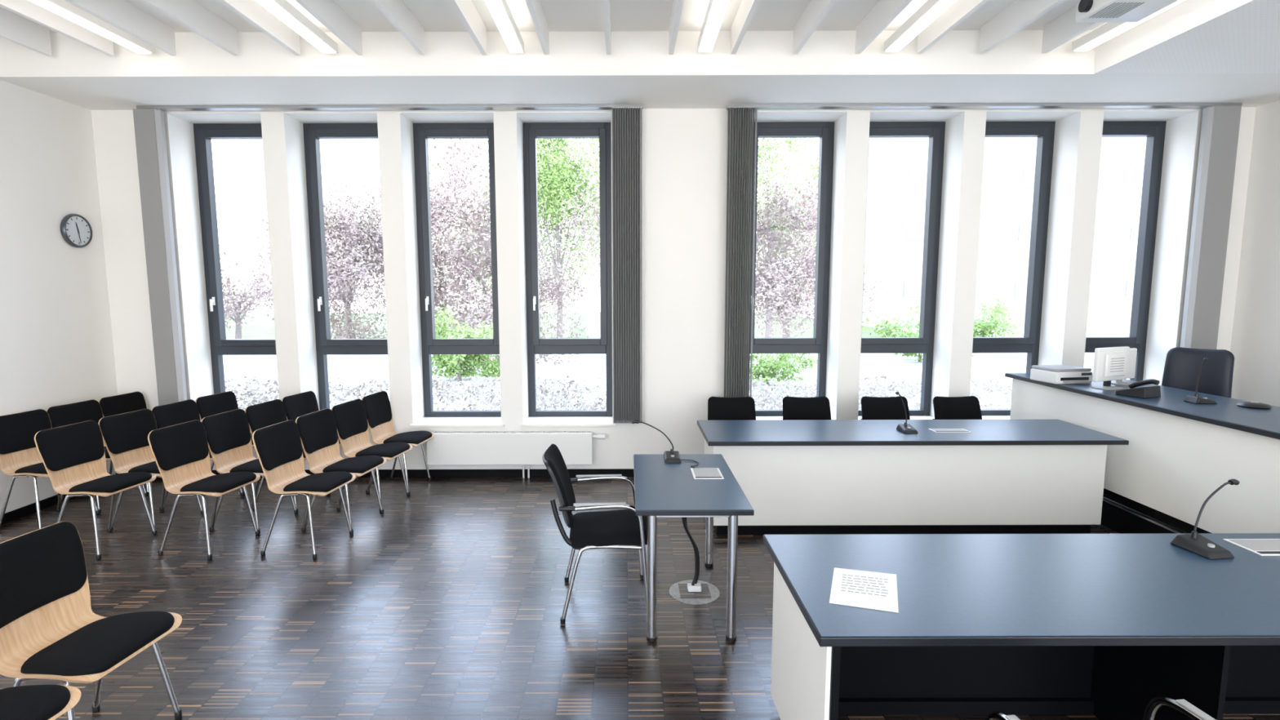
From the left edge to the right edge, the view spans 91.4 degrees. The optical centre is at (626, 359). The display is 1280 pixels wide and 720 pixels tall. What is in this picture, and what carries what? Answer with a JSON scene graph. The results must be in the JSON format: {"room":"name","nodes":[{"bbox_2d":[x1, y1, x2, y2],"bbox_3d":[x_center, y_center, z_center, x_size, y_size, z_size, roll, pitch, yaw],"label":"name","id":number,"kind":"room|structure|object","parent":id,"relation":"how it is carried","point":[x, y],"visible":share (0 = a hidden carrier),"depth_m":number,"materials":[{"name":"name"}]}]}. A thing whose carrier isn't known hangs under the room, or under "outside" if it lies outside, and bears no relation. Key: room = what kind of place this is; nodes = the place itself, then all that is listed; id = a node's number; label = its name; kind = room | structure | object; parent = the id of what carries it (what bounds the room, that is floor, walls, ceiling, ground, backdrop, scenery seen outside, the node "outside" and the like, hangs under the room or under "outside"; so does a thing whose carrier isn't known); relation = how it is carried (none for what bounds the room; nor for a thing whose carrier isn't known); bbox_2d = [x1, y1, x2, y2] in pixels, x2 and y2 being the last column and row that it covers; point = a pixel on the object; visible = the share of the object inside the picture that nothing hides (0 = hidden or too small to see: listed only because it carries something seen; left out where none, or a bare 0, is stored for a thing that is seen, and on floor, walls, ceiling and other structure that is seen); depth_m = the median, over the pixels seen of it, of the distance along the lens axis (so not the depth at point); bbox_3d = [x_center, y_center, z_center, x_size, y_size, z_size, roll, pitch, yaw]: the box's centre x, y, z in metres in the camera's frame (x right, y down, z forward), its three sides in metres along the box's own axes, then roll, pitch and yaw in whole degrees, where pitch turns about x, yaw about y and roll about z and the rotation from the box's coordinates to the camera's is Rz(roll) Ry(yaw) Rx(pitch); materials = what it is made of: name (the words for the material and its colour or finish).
{"room":"courtroom","nodes":[
{"label":"courtroom","id":0,"kind":"room"},
{"bbox_2d":[0,80,118,515],"bbox_3d":[-4.971,-0.363,1.739,0.200,3.960,9.140,0,6,0],"label":"wall","id":1,"kind":"structure","parent":0,"point":[56,344],"depth_m":5.24,"materials":[{"name":"white paint"}]},
{"bbox_2d":[1,472,118,524],"bbox_3d":[-4.858,1.581,1.827,0.014,0.075,8.480,0,6,0],"label":"baseboard","id":2,"kind":"structure","parent":1,"relation":"attached to","point":[17,513],"depth_m":5.07,"materials":[{"name":"black laminate"}]},
{"bbox_2d":[60,213,92,247],"bbox_3d":[-4.851,-1.139,5.506,0.042,0.294,0.294,0,6,0],"label":"wall clock","id":3,"kind":"object","parent":1,"relation":"attached to","point":[76,230],"visible":1,"depth_m":5.49,"materials":[{"name":"grey"}]},
{"bbox_2d":[2,0,1106,32],"bbox_3d":[0.424,-2.246,1.529,11.000,0.200,9.140,0,6,0],"label":"ceiling","id":4,"kind":"structure","parent":0,"point":[434,15],"depth_m":4.48,"materials":[{"name":"white paint"}]},
{"bbox_2d":[28,0,154,53],"bbox_3d":[-3.605,-1.988,1.094,0.110,0.195,7.220,0,6,0],"label":"ceiling lamp","id":5,"kind":"object","parent":4,"relation":"hanging from","point":[62,8],"visible":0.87,"depth_m":4.20,"materials":[{"name":"white plastic"}]},
{"bbox_2d":[255,0,337,53],"bbox_3d":[-2.225,-1.991,1.094,0.110,0.195,7.220,0,6,0],"label":"ceiling lamp","id":6,"kind":"object","parent":4,"relation":"hanging from","point":[283,10],"visible":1,"depth_m":4.21,"materials":[{"name":"white plastic"}]},
{"bbox_2d":[484,0,524,53],"bbox_3d":[-0.825,-1.995,1.094,0.110,0.195,7.220,0,6,0],"label":"ceiling lamp","id":7,"kind":"object","parent":4,"relation":"hanging from","point":[500,11],"visible":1,"depth_m":4.20,"materials":[{"name":"white plastic"}]},
{"bbox_2d":[0,0,1101,56],"bbox_3d":[-0.604,-1.985,1.004,7.540,0.194,7.440,0,6,0],"label":"ceiling beams","id":8,"kind":"structure","parent":4,"relation":"attached to","point":[122,15],"depth_m":4.34,"materials":[{"name":"white paint"}]},
{"bbox_2d":[697,0,730,52],"bbox_3d":[0.585,-1.999,1.094,0.110,0.195,7.220,0,6,0],"label":"ceiling lamp","id":9,"kind":"object","parent":4,"relation":"hanging from","point":[717,10],"visible":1,"depth_m":4.20,"materials":[{"name":"white plastic"}]},
{"bbox_2d":[884,0,956,52],"bbox_3d":[1.985,-2.002,1.094,0.110,0.195,7.220,0,6,0],"label":"ceiling lamp","id":10,"kind":"object","parent":4,"relation":"hanging from","point":[931,10],"visible":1,"depth_m":4.22,"materials":[{"name":"white plastic"}]},
{"bbox_2d":[1071,0,1185,51],"bbox_3d":[3.395,-2.006,1.094,0.110,0.195,7.220,0,6,0],"label":"ceiling lamp","id":11,"kind":"object","parent":4,"relation":"hanging from","point":[1107,31],"visible":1,"depth_m":4.40,"materials":[{"name":"white plastic"}]},
{"bbox_2d":[0,476,1279,719],"bbox_3d":[0.434,1.650,1.967,11.000,0.120,9.140,0,6,0],"label":"floor","id":12,"kind":"structure","parent":0,"point":[447,602],"depth_m":3.49,"materials":[{"name":"brown wood"}]},
{"bbox_2d":[0,684,80,719],"bbox_3d":[-2.110,1.165,1.933,0.517,0.865,0.458,1,6,8],"label":"chair","id":13,"kind":"object","parent":12,"relation":"on","point":[32,702],"visible":1,"depth_m":2.02,"materials":[{"name":"black fabric"}]},
{"bbox_2d":[0,408,100,531],"bbox_3d":[-4.514,0.844,4.845,0.517,0.865,0.458,1,7,10],"label":"chair","id":14,"kind":"object","parent":12,"relation":"on","point":[20,456],"visible":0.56,"depth_m":4.80,"materials":[{"name":"black fabric"}]},
{"bbox_2d":[0,521,182,719],"bbox_3d":[-2.111,1.111,2.410,0.517,0.865,0.458,1,6,6],"label":"chair","id":15,"kind":"object","parent":12,"relation":"on","point":[50,628],"visible":0.98,"depth_m":2.41,"materials":[{"name":"black fabric"}]},
{"bbox_2d":[34,420,157,559],"bbox_3d":[-3.721,0.891,4.408,0.517,0.865,0.458,1,6,8],"label":"chair","id":16,"kind":"object","parent":12,"relation":"on","point":[73,456],"visible":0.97,"depth_m":4.37,"materials":[{"name":"black fabric"}]},
{"bbox_2d":[46,399,148,513],"bbox_3d":[-4.457,0.794,5.282,0.517,0.865,0.458,1,6,8],"label":"chair","id":17,"kind":"object","parent":12,"relation":"on","point":[60,415],"visible":0.26,"depth_m":5.27,"materials":[{"name":"black fabric"}]},
{"bbox_2d":[98,391,149,495],"bbox_3d":[-4.400,0.745,5.719,0.517,0.865,0.458,1,6,7],"label":"chair","id":18,"kind":"object","parent":12,"relation":"on","point":[135,401],"visible":0.25,"depth_m":5.70,"materials":[{"name":"black fabric"}]},
{"bbox_2d":[97,408,203,533],"bbox_3d":[-3.664,0.842,4.846,0.517,0.865,0.458,1,7,10],"label":"chair","id":19,"kind":"object","parent":12,"relation":"on","point":[125,435],"visible":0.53,"depth_m":4.80,"materials":[{"name":"black fabric"}]},
{"bbox_2d":[151,399,244,511],"bbox_3d":[-3.607,0.792,5.282,0.517,0.865,0.458,1,6,8],"label":"chair","id":20,"kind":"object","parent":12,"relation":"on","point":[186,411],"visible":0.3,"depth_m":5.27,"materials":[{"name":"black fabric"}]},
{"bbox_2d":[147,419,260,559],"bbox_3d":[-2.961,0.889,4.408,0.517,0.865,0.458,1,7,10],"label":"chair","id":21,"kind":"object","parent":12,"relation":"on","point":[180,451],"visible":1,"depth_m":4.37,"materials":[{"name":"black fabric"}]},
{"bbox_2d":[195,391,253,493],"bbox_3d":[-3.550,0.743,5.720,0.517,0.865,0.458,1,7,10],"label":"chair","id":22,"kind":"object","parent":12,"relation":"on","point":[217,403],"visible":0.23,"depth_m":5.70,"materials":[{"name":"black fabric"}]},
{"bbox_2d":[200,408,297,533],"bbox_3d":[-2.904,0.840,4.845,0.517,0.865,0.458,1,6,8],"label":"chair","id":23,"kind":"object","parent":12,"relation":"on","point":[228,433],"visible":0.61,"depth_m":4.81,"materials":[{"name":"black fabric"}]},
{"bbox_2d":[244,399,330,509],"bbox_3d":[-2.847,0.790,5.282,0.517,0.865,0.458,1,6,8],"label":"chair","id":24,"kind":"object","parent":12,"relation":"on","point":[260,415],"visible":0.41,"depth_m":5.25,"materials":[{"name":"black fabric"}]},
{"bbox_2d":[252,419,355,559],"bbox_3d":[-2.261,0.887,4.408,0.517,0.865,0.458,1,6,8],"label":"chair","id":25,"kind":"object","parent":12,"relation":"on","point":[277,446],"visible":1,"depth_m":4.36,"materials":[{"name":"black fabric"}]},
{"bbox_2d":[281,391,358,495],"bbox_3d":[-2.790,0.741,5.720,0.517,0.865,0.458,1,7,10],"label":"chair","id":26,"kind":"object","parent":12,"relation":"on","point":[295,406],"visible":0.23,"depth_m":5.72,"materials":[{"name":"black fabric"}]},
{"bbox_2d":[295,408,386,529],"bbox_3d":[-2.204,0.838,4.845,0.517,0.865,0.458,1,6,9],"label":"chair","id":27,"kind":"object","parent":12,"relation":"on","point":[317,430],"visible":0.86,"depth_m":4.82,"materials":[{"name":"black fabric"}]},
{"bbox_2d":[331,398,412,512],"bbox_3d":[-2.147,0.788,5.283,0.517,0.865,0.458,1,6,9],"label":"chair","id":28,"kind":"object","parent":12,"relation":"on","point":[350,417],"visible":0.9,"depth_m":5.27,"materials":[{"name":"black fabric"}]},
{"bbox_2d":[361,391,434,493],"bbox_3d":[-2.090,0.739,5.719,0.517,0.865,0.458,1,6,7],"label":"chair","id":29,"kind":"object","parent":12,"relation":"on","point":[377,406],"visible":0.91,"depth_m":5.71,"materials":[{"name":"black fabric"}]},
{"bbox_2d":[426,431,604,478],"bbox_3d":[-1.053,0.913,5.978,1.690,0.455,0.118,0,6,0],"label":"radiator","id":30,"kind":"object","parent":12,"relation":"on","point":[445,448],"visible":0.95,"depth_m":5.91,"materials":[{"name":"white metal"}]},
{"bbox_2d":[430,431,591,432],"bbox_3d":[-1.122,0.695,5.965,1.552,0.012,0.070,0,6,0],"label":"grille","id":31,"kind":"object","parent":30,"relation":"attached to","point":[479,431],"depth_m":5.97,"materials":[{"name":"white metal"}]},
{"bbox_2d":[542,444,647,624],"bbox_3d":[-0.172,0.959,3.597,0.612,0.892,0.540,0,6,-3],"label":"armchair","id":32,"kind":"object","parent":12,"relation":"on","point":[611,529],"visible":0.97,"depth_m":3.41,"materials":[{"name":"black fabric"}]},
{"bbox_2d":[543,444,575,528],"bbox_3d":[-0.384,0.712,3.558,0.168,0.392,0.449,0,6,-3],"label":"backrest","id":33,"kind":"object","parent":32,"relation":"on","point":[553,460],"depth_m":3.39,"materials":[{"name":"black fabric"}]},
{"bbox_2d":[568,509,647,547],"bbox_3d":[-0.097,0.956,3.601,0.462,0.067,0.470,0,6,-3],"label":"seat cushion","id":34,"kind":"object","parent":32,"relation":"on","point":[611,528],"depth_m":3.47,"materials":[{"name":"black fabric"}]},
{"bbox_2d":[633,453,754,642],"bbox_3d":[0.333,1.038,3.614,0.580,0.730,1.050,0,6,0],"label":"table","id":35,"kind":"object","parent":12,"relation":"on","point":[662,489],"visible":0.96,"depth_m":3.23,"materials":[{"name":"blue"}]},
{"bbox_2d":[631,419,698,467],"bbox_3d":[0.263,0.506,3.937,0.439,0.254,0.202,3,7,29],"label":"gooseneck microphone","id":36,"kind":"object","parent":35,"relation":"on","point":[669,456],"visible":1,"depth_m":3.94,"materials":[{"name":"black plastic"}]},
{"bbox_2d":[690,467,724,479],"bbox_3d":[0.467,0.662,3.652,0.170,0.006,0.210,0,6,0],"label":"panel","id":37,"kind":"object","parent":35,"relation":"on","point":[697,473],"visible":1,"depth_m":3.63,"materials":[{"name":"white plastic"}]},
{"bbox_2d":[669,579,719,604],"bbox_3d":[0.404,1.368,3.736,0.300,0.045,0.300,0,6,0],"label":"box","id":38,"kind":"object","parent":12,"relation":"on","point":[703,592],"visible":0.98,"depth_m":3.71,"materials":[{"name":"metal"}]},
{"bbox_2d":[707,396,755,420],"bbox_3d":[0.924,0.777,5.393,0.513,0.847,0.581,0,6,2],"label":"armchair","id":39,"kind":"object","parent":12,"relation":"on","point":[719,408],"visible":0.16,"depth_m":5.55,"materials":[{"name":"black fabric"}]},
{"bbox_2d":[782,395,831,419],"bbox_3d":[1.593,0.775,5.393,0.513,0.847,0.581,0,6,2],"label":"armchair","id":40,"kind":"object","parent":12,"relation":"on","point":[793,407],"visible":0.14,"depth_m":5.55,"materials":[{"name":"black fabric"}]},
{"bbox_2d":[860,395,910,419],"bbox_3d":[2.301,0.773,5.393,0.513,0.847,0.581,0,6,-1],"label":"armchair","id":41,"kind":"object","parent":12,"relation":"on","point":[872,407],"visible":0.14,"depth_m":5.55,"materials":[{"name":"black fabric"}]},
{"bbox_2d":[697,419,1128,534],"bbox_3d":[2.030,0.896,4.740,2.925,0.750,0.720,0,6,0],"label":"desk","id":42,"kind":"object","parent":12,"relation":"on","point":[797,477],"visible":0.79,"depth_m":4.53,"materials":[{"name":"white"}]},
{"bbox_2d":[895,391,918,433],"bbox_3d":[2.062,0.383,4.622,0.144,0.294,0.144,0,6,0],"label":"gooseneck microphone","id":43,"kind":"object","parent":42,"relation":"on","point":[905,428],"visible":1,"depth_m":4.63,"materials":[{"name":"black plastic"}]},
{"bbox_2d":[928,428,971,432],"bbox_3d":[2.401,0.524,4.648,0.260,0.006,0.120,0,6,0],"label":"panel","id":44,"kind":"object","parent":42,"relation":"on","point":[936,430],"visible":1,"depth_m":4.63,"materials":[{"name":"silver metal"}]},
{"bbox_2d":[933,395,982,419],"bbox_3d":[2.950,0.771,5.393,0.513,0.847,0.581,0,6,-3],"label":"armchair","id":45,"kind":"object","parent":12,"relation":"on","point":[968,407],"visible":0.21,"depth_m":5.55,"materials":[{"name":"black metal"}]},
{"bbox_2d":[763,533,1279,719],"bbox_3d":[2.006,1.166,2.338,2.835,0.750,0.805,0,6,0],"label":"desk","id":46,"kind":"object","parent":12,"relation":"on","point":[1104,626],"visible":1,"depth_m":2.36,"materials":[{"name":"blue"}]},
{"bbox_2d":[829,567,898,613],"bbox_3d":[0.838,0.805,2.204,0.217,0.001,0.311,2,7,21],"label":"notice sheet","id":47,"kind":"object","parent":46,"relation":"on","point":[852,588],"visible":1,"depth_m":2.19,"materials":[{"name":"white paper"}]},
{"bbox_2d":[1170,479,1239,559],"bbox_3d":[2.363,0.625,2.504,0.222,0.284,0.160,-1,6,-8],"label":"gooseneck microphone","id":48,"kind":"object","parent":46,"relation":"on","point":[1195,543],"visible":1,"depth_m":2.51,"materials":[{"name":"black plastic"}]},
{"bbox_2d":[1191,530,1197,538],"bbox_3d":[2.307,0.715,2.539,0.024,0.033,0.024,-1,6,-8],"label":"socket","id":49,"kind":"object","parent":48,"relation":"attached to","point":[1194,534],"depth_m":2.53,"materials":[{"name":"black plastic"}]},
{"bbox_2d":[1222,538,1279,555],"bbox_3d":[2.682,0.760,2.542,0.360,0.006,0.160,0,6,0],"label":"panel","id":50,"kind":"object","parent":46,"relation":"on","point":[1262,547],"visible":1,"depth_m":2.55,"materials":[{"name":"white plastic"}]},
{"bbox_2d":[985,696,1215,719],"bbox_3d":[1.294,1.183,1.568,0.540,0.892,0.612,-1,6,-7],"label":"armchair","id":51,"kind":"object","parent":12,"relation":"on","point":[1153,705],"visible":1,"depth_m":1.72,"materials":[{"name":"silver metal"}]},
{"bbox_2d":[0,30,1279,110],"bbox_3d":[0.424,-2.398,5.220,10.600,0.322,0.890,0,6,0],"label":"ceiling soffit","id":52,"kind":"structure","parent":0,"point":[764,68],"depth_m":4.80,"materials":[{"name":"white paint"}]},
{"bbox_2d":[91,106,1256,470],"bbox_3d":[0.428,-0.764,6.073,10.600,3.760,0.440,0,6,0],"label":"wall","id":53,"kind":"structure","parent":0,"point":[685,150],"depth_m":5.88,"materials":[{"name":"white paint"}]},
{"bbox_2d":[193,123,276,394],"bbox_3d":[-3.752,-0.822,6.037,0.900,2.905,0.455,0,6,0],"label":"window","id":54,"kind":"structure","parent":53,"relation":"in","point":[204,133],"depth_m":6.16,"materials":[{"name":"grey metal"}]},
{"bbox_2d":[209,297,215,311],"bbox_3d":[-4.093,-0.551,6.166,0.024,0.140,0.055,0,6,0],"label":"handle","id":55,"kind":"object","parent":54,"relation":"attached to","point":[212,302],"visible":1,"depth_m":6.15,"materials":[{"name":"white metal"}]},
{"bbox_2d":[302,123,394,426],"bbox_3d":[-2.692,-0.825,6.037,0.900,2.905,0.455,0,6,0],"label":"window","id":56,"kind":"structure","parent":53,"relation":"in","point":[313,132],"depth_m":6.16,"materials":[{"name":"grey metal"}]},
{"bbox_2d":[317,297,322,311],"bbox_3d":[-3.034,-0.554,6.166,0.024,0.140,0.055,0,6,0],"label":"handle","id":57,"kind":"object","parent":56,"relation":"attached to","point":[319,300],"visible":1,"depth_m":6.14,"materials":[{"name":"white metal"}]},
{"bbox_2d":[136,104,643,426],"bbox_3d":[-2.102,-0.836,5.983,4.500,2.937,0.560,0,6,0],"label":"window","id":58,"kind":"structure","parent":53,"relation":"in","point":[532,131],"depth_m":6.10,"materials":[{"name":"grey metal"}]},
{"bbox_2d":[133,108,187,405],"bbox_3d":[-4.277,-0.816,5.744,0.211,2.864,0.086,0,6,0],"label":"vertical blind","id":59,"kind":"object","parent":58,"relation":"attached to","point":[148,123],"visible":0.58,"depth_m":5.70,"materials":[{"name":"grey fabric"}]},
{"bbox_2d":[533,296,536,310],"bbox_3d":[-0.913,-0.559,6.166,0.024,0.140,0.055,0,6,0],"label":"handle","id":60,"kind":"object","parent":58,"relation":"attached to","point":[534,297],"visible":1,"depth_m":6.14,"materials":[{"name":"white metal"}]},
{"bbox_2d":[612,106,642,423],"bbox_3d":[0.005,-0.829,5.743,0.268,2.860,0.086,0,6,0],"label":"vertical blind","id":61,"kind":"object","parent":58,"relation":"attached to","point":[627,122],"visible":0.88,"depth_m":5.71,"materials":[{"name":"grey fabric"}]},
{"bbox_2d":[155,468,634,478],"bbox_3d":[-0.622,1.095,6.052,8.450,0.075,0.014,0,6,0],"label":"baseboard","id":62,"kind":"structure","parent":53,"relation":"attached to","point":[624,472],"depth_m":6.04,"materials":[{"name":"black laminate"}]},
{"bbox_2d":[409,123,504,426],"bbox_3d":[-1.632,-0.828,6.037,0.900,2.905,0.455,0,6,0],"label":"window","id":63,"kind":"structure","parent":53,"relation":"in","point":[422,132],"depth_m":6.15,"materials":[{"name":"grey metal"}]},
{"bbox_2d":[425,296,429,311],"bbox_3d":[-1.974,-0.557,6.166,0.024,0.140,0.055,0,6,0],"label":"handle","id":64,"kind":"object","parent":63,"relation":"attached to","point":[427,300],"visible":1,"depth_m":6.14,"materials":[{"name":"white plastic"}]},
{"bbox_2d":[857,121,945,419],"bbox_3d":[2.653,-0.839,6.037,0.910,2.905,0.455,0,6,0],"label":"window","id":65,"kind":"structure","parent":53,"relation":"in","point":[935,131],"depth_m":6.17,"materials":[{"name":"grey metal"}]},
{"bbox_2d":[726,102,1242,420],"bbox_3d":[3.183,-0.850,5.983,4.570,2.937,0.560,0,6,0],"label":"window","id":66,"kind":"structure","parent":53,"relation":"in","point":[824,131],"depth_m":6.07,"materials":[{"name":"grey metal"}]},
{"bbox_2d":[724,106,757,397],"bbox_3d":[1.035,-0.832,5.743,0.268,2.860,0.086,0,6,0],"label":"vertical blind","id":67,"kind":"object","parent":66,"relation":"attached to","point":[735,194],"visible":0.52,"depth_m":5.70,"materials":[{"name":"grey fabric"}]},
{"bbox_2d":[1180,106,1241,349],"bbox_3d":[5.328,-0.841,5.744,0.263,2.864,0.086,0,6,0],"label":"vertical blind","id":68,"kind":"object","parent":66,"relation":"attached to","point":[1220,130],"visible":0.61,"depth_m":5.67,"materials":[{"name":"grey fabric"}]},
{"bbox_2d":[972,121,1055,419],"bbox_3d":[3.713,-0.842,6.037,0.910,2.905,0.455,0,6,0],"label":"window","id":69,"kind":"structure","parent":53,"relation":"in","point":[1044,131],"depth_m":6.16,"materials":[{"name":"grey metal"}]},
{"bbox_2d":[1084,120,1166,381],"bbox_3d":[4.783,-0.844,6.037,0.910,2.905,0.455,0,6,0],"label":"window","id":70,"kind":"structure","parent":53,"relation":"in","point":[1154,131],"depth_m":6.14,"materials":[{"name":"grey metal"}]},
{"bbox_2d":[1102,497,1184,533],"bbox_3d":[3.649,1.199,3.597,0.028,0.015,4.880,0,6,0],"label":"trim","id":71,"kind":"structure","parent":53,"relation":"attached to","point":[1162,525],"depth_m":4.40,"materials":[{"name":"grey metal"}]},
{"bbox_2d":[1075,0,1178,22],"bbox_3d":[2.879,-2.198,3.592,0.410,0.368,0.332,0,6,0],"label":"ceiling projector","id":72,"kind":"object","parent":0,"point":[1086,11],"depth_m":3.62,"materials":[{"name":"white plastic"}]},
{"bbox_2d":[1100,496,1186,533],"bbox_3d":[4.688,1.297,3.618,2.089,0.190,4.899,0,6,0],"label":"platform","id":73,"kind":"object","parent":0,"point":[1115,518],"depth_m":4.56,"materials":[{"name":"black laminate"}]},
{"bbox_2d":[1004,373,1279,533],"bbox_3d":[3.927,0.768,3.700,0.790,0.814,4.380,0,6,0],"label":"bench","id":74,"kind":"object","parent":73,"relation":"on","point":[1178,452],"visible":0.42,"depth_m":4.08,"materials":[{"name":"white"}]},
{"bbox_2d":[1030,364,1092,384],"bbox_3d":[3.664,0.122,5.243,0.340,0.125,0.330,-1,6,-8],"label":"printer","id":75,"kind":"object","parent":74,"relation":"on","point":[1052,374],"visible":1,"depth_m":5.15,"materials":[{"name":"white plastic"}]},
{"bbox_2d":[1062,380,1091,382],"bbox_3d":[3.684,0.178,5.109,0.220,0.008,0.048,-1,6,-8],"label":"tray","id":76,"kind":"object","parent":75,"relation":"on","point":[1064,381],"depth_m":5.09,"materials":[{"name":"grey plastic"}]},
{"bbox_2d":[1090,346,1129,390],"bbox_3d":[3.770,0.061,4.888,0.380,0.325,0.200,-3,7,-22],"label":"computer monitor","id":77,"kind":"object","parent":74,"relation":"on","point":[1111,363],"visible":0.99,"depth_m":4.82,"materials":[{"name":"grey plastic"}]},
{"bbox_2d":[1111,347,1137,385],"bbox_3d":[4.067,0.050,5.138,0.276,0.290,0.180,1,6,6],"label":"computer monitor","id":78,"kind":"object","parent":74,"relation":"on","point":[1133,352],"visible":0.48,"depth_m":5.14,"materials":[{"name":"grey plastic"}]},
{"bbox_2d":[1115,378,1160,398],"bbox_3d":[3.730,0.199,4.552,0.180,0.128,0.199,-2,7,-20],"label":"desk phone","id":79,"kind":"object","parent":74,"relation":"on","point":[1150,392],"visible":1,"depth_m":4.49,"materials":[{"name":"black plastic"}]},
{"bbox_2d":[1183,357,1217,404],"bbox_3d":[3.930,0.137,4.263,0.144,0.314,0.106,0,6,0],"label":"gooseneck microphone","id":80,"kind":"object","parent":74,"relation":"on","point":[1192,399],"visible":1,"depth_m":4.24,"materials":[{"name":"black plastic"}]},
{"bbox_2d":[1236,401,1272,408],"bbox_3d":[4.141,0.293,4.120,0.170,0.034,0.170,0,6,0],"label":"speaker","id":81,"kind":"object","parent":74,"relation":"on","point":[1255,405],"visible":1,"depth_m":4.08},
{"bbox_2d":[1161,346,1234,398],"bbox_3d":[4.460,0.481,4.986,0.617,1.127,0.660,-5,8,-36],"label":"swivel chair","id":82,"kind":"object","parent":73,"relation":"on","point":[1182,366],"visible":0.22,"depth_m":5.04,"materials":[{"name":"black leather"}]},
{"bbox_2d":[1093,0,1279,74],"bbox_3d":[4.655,-1.934,0.996,2.140,0.322,7.608,0,6,0],"label":"ceiling","id":83,"kind":"structure","parent":0,"point":[1189,36],"depth_m":4.26,"materials":[{"name":"white paint"}]},
{"bbox_2d":[1230,100,1279,406],"bbox_3d":[5.829,-0.392,1.739,0.200,3.960,9.140,0,6,0],"label":"wall","id":84,"kind":"structure","parent":0,"point":[1255,334],"depth_m":5.63,"materials":[{"name":"white paint"}]},
{"label":"outside","id":85,"kind":"structure","parent":0,"visible":0},
{"bbox_2d":[222,311,1129,410],"bbox_3d":[-0.004,-1.520,33.233,120.000,0.200,53.610,0,6,0],"label":"gravel ground","id":86,"kind":"structure","parent":85,"point":[358,368],"depth_m":16.23,"materials":[{"name":"grey gravel"}]},
{"bbox_2d":[219,244,274,338],"bbox_3d":[-15.819,-2.614,24.894,4.862,3.934,3.946,0,6,0],"label":"tree","id":87,"kind":"object","parent":86,"relation":"on","point":[235,309],"visible":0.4,"depth_m":24.60,"materials":[{"name":"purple plant"}]},
{"bbox_2d":[251,176,435,338],"bbox_3d":[-9.270,-3.164,20.703,5.542,5.924,5.080,-4,8,-33],"label":"tree","id":88,"kind":"object","parent":86,"relation":"on","point":[362,235],"visible":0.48,"depth_m":20.27,"materials":[{"name":"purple plant"}]},
{"bbox_2d":[256,138,599,368],"bbox_3d":[-4.492,-2.915,16.971,11.180,6.239,4.361,0,6,3],"label":"tree","id":89,"kind":"object","parent":86,"relation":"on","point":[455,246],"visible":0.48,"depth_m":16.66,"materials":[{"name":"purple plant"}]},
{"bbox_2d":[431,301,500,381],"bbox_3d":[-3.783,-0.428,14.406,2.002,1.854,1.328,-2,7,-19],"label":"shrub","id":90,"kind":"object","parent":86,"relation":"on","point":[451,363],"visible":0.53,"depth_m":14.34,"materials":[{"name":"green plant"}]},
{"bbox_2d":[452,138,599,337],"bbox_3d":[-2.955,-5.529,23.380,7.245,9.990,4.360,0,6,0],"label":"tree","id":91,"kind":"object","parent":86,"relation":"on","point":[551,184],"visible":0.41,"depth_m":23.30,"materials":[{"name":"green plant"}]},
{"bbox_2d":[224,311,916,338],"bbox_3d":[-23.257,-2.612,42.467,73.500,0.030,31.000,0,6,0],"label":"wall","id":92,"kind":"structure","parent":86,"relation":"on","point":[261,326],"depth_m":35.15,"materials":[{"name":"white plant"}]},
{"bbox_2d":[224,373,1129,410],"bbox_3d":[-1.002,0.742,10.648,30.061,0.455,4.710,0,6,0],"label":"planting","id":93,"kind":"object","parent":86,"relation":"on","point":[542,388],"visible":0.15,"depth_m":11.66,"materials":[{"name":"plant"}]},
{"bbox_2d":[749,353,817,386],"bbox_3d":[2.975,0.091,13.650,2.599,0.955,0.927,0,6,0],"label":"shrub","id":94,"kind":"object","parent":86,"relation":"on","point":[766,369],"visible":0.67,"depth_m":13.59,"materials":[{"name":"green plant"}]},
{"bbox_2d":[755,137,818,337],"bbox_3d":[5.061,-5.237,22.788,5.545,9.502,4.500,0,6,0],"label":"tree","id":95,"kind":"object","parent":86,"relation":"on","point":[769,148],"visible":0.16,"depth_m":22.04,"materials":[{"name":"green plant"}]},
{"bbox_2d":[754,146,884,366],"bbox_3d":[4.480,-2.797,16.617,3.634,6.037,4.366,-3,7,-25],"label":"tree","id":96,"kind":"object","parent":86,"relation":"on","point":[787,284],"visible":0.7,"depth_m":16.09,"materials":[{"name":"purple plant"}]},
{"bbox_2d":[862,305,977,362],"bbox_3d":[8.400,-0.752,17.995,2.994,1.632,2.352,4,8,34],"label":"shrub","id":97,"kind":"object","parent":86,"relation":"on","point":[892,331],"visible":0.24,"depth_m":17.93,"materials":[{"name":"green plant"}]},
{"bbox_2d":[915,296,1023,337],"bbox_3d":[13.432,-1.551,24.021,4.216,1.849,2.698,1,7,12],"label":"shrub","id":98,"kind":"object","parent":86,"relation":"on","point":[986,330],"visible":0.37,"depth_m":23.62,"materials":[{"name":"green plant"}]},
{"bbox_2d":[862,137,1146,328],"bbox_3d":[23.979,-7.942,38.335,20.000,11.300,10.050,0,6,0],"label":"sky","id":99,"kind":"structure","parent":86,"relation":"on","point":[897,169],"depth_m":33.49,"materials":[{"name":"white"}]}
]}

